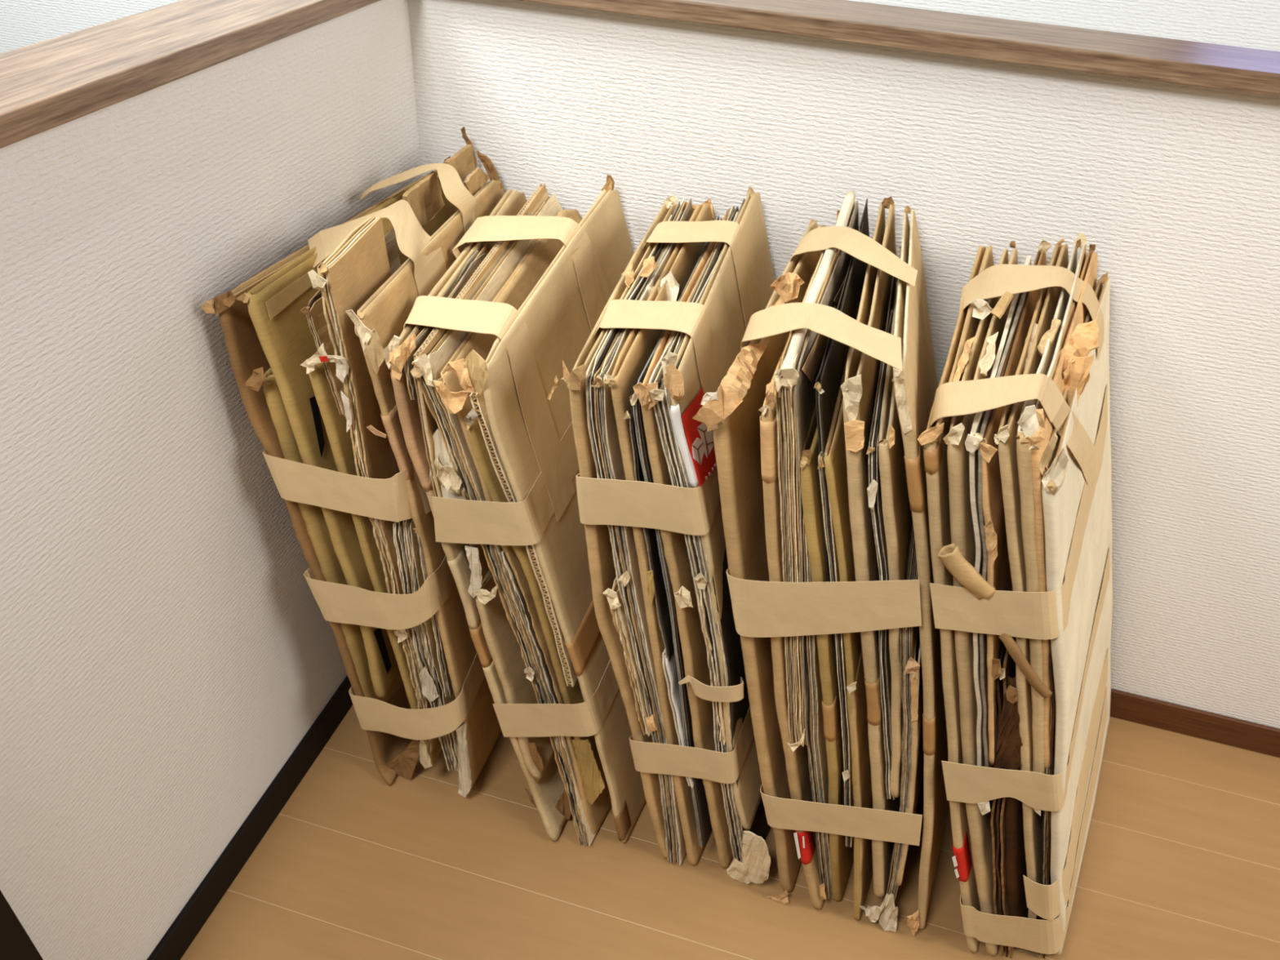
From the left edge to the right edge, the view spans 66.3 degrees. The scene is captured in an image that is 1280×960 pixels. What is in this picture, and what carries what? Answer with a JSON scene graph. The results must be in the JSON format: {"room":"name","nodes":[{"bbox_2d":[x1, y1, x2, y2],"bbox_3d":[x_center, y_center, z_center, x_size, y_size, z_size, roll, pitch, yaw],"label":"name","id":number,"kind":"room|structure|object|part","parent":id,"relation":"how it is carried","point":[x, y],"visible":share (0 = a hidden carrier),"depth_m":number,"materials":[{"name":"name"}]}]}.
{"room":"home hallway landing","nodes":[
{"label":"home hallway landing","id":0,"kind":"room"},
{"bbox_2d":[0,0,421,959],"bbox_3d":[-0.514,0.010,1.246,0.075,1.018,1.135,12,38,11],"label":"wall","id":1,"kind":"structure","parent":0,"point":[167,647],"depth_m":1.05,"materials":[{"name":"white paint"}]},
{"bbox_2d":[0,889,43,959],"bbox_3d":[-0.664,0.338,0.798,0.115,1.018,0.164,12,38,11],"label":"trim","id":2,"kind":"structure","parent":1,"relation":"attached to","point":[15,944],"depth_m":0.94,"materials":[{"name":"black wood"}]},
{"bbox_2d":[0,0,380,148],"bbox_3d":[-0.498,-0.378,0.895,0.124,0.024,1.080,12,38,11],"label":"trim","id":3,"kind":"structure","parent":1,"relation":"attached to","point":[46,85],"depth_m":0.90,"materials":[{"name":"brown wood"}]},
{"bbox_2d":[146,675,352,959],"bbox_3d":[-0.503,0.402,1.524,0.008,0.060,0.977,12,38,11],"label":"baseboard","id":4,"kind":"structure","parent":1,"relation":"attached to","point":[176,940],"depth_m":1.38,"materials":[{"name":"black wood"}]},
{"bbox_2d":[0,0,1279,53],"bbox_3d":[-0.398,-0.930,2.183,7.400,3.800,0.100,12,38,11],"label":"wall","id":5,"kind":"structure","parent":0,"point":[1249,24],"depth_m":1.77,"materials":[{"name":"white paint"}]},
{"bbox_2d":[180,704,1279,959],"bbox_3d":[0.767,1.226,0.638,3.275,0.040,2.600,12,38,11],"label":"floor","id":6,"kind":"structure","parent":0,"point":[1181,858],"depth_m":1.40,"materials":[{"name":"brown wood"}]},
{"bbox_2d":[201,126,504,797],"bbox_3d":[-0.291,-0.015,1.423,0.273,0.865,0.537,12,38,11],"label":"bundle","id":7,"kind":"object","parent":6,"relation":"on","point":[307,335],"visible":0.66,"depth_m":1.17,"materials":[{"name":"beige cardboard"}]},
{"bbox_2d":[382,174,645,845],"bbox_3d":[-0.078,0.053,1.396,0.404,0.812,0.522,12,38,11],"label":"bundle","id":8,"kind":"object","parent":6,"relation":"on","point":[482,400],"visible":0.77,"depth_m":1.18,"materials":[{"name":"beige cardboard"}]},
{"bbox_2d":[560,186,774,884],"bbox_3d":[0.133,0.086,1.344,0.388,0.845,0.525,12,38,11],"label":"bundle","id":9,"kind":"object","parent":6,"relation":"on","point":[674,323],"visible":0.75,"depth_m":1.13,"materials":[{"name":"beige cardboard"}]},
{"bbox_3d":[0.064,-0.043,1.009,0.030,0.102,0.085,12,38,11],"label":"printed panel","id":10,"kind":"part","parent":9,"relation":"part of","materials":[{"name":"red cardboard"}]},
{"bbox_2d":[692,191,949,935],"bbox_3d":[0.322,0.124,1.293,0.446,0.870,0.541,12,38,11],"label":"bundle","id":11,"kind":"object","parent":6,"relation":"on","point":[824,406],"visible":0.98,"depth_m":1.06,"materials":[{"name":"beige cardboard"}]},
{"bbox_2d":[917,232,1112,958],"bbox_3d":[0.529,0.169,1.263,0.471,0.857,0.527,12,38,11],"label":"bundle","id":12,"kind":"object","parent":6,"relation":"on","point":[1016,439],"visible":1,"depth_m":1.06,"materials":[{"name":"cardboard"}]},
{"bbox_2d":[407,0,1279,728],"bbox_3d":[1.203,0.054,1.350,3.200,1.018,0.075,12,38,11],"label":"wall","id":13,"kind":"structure","parent":0,"point":[1175,188],"depth_m":1.30,"materials":[{"name":"white paint"}]},
{"bbox_2d":[519,0,1279,97],"bbox_3d":[1.185,-0.371,1.045,3.299,0.024,0.124,12,38,11],"label":"trim","id":14,"kind":"structure","parent":13,"relation":"attached to","point":[1176,61],"depth_m":1.17,"materials":[{"name":"brown wood"}]},
{"bbox_2d":[1110,688,1279,757],"bbox_3d":[1.164,0.459,1.606,3.200,0.060,0.008,12,38,11],"label":"baseboard","id":15,"kind":"structure","parent":13,"relation":"attached to","point":[1242,734],"depth_m":1.65,"materials":[{"name":"brown wood"}]}
]}

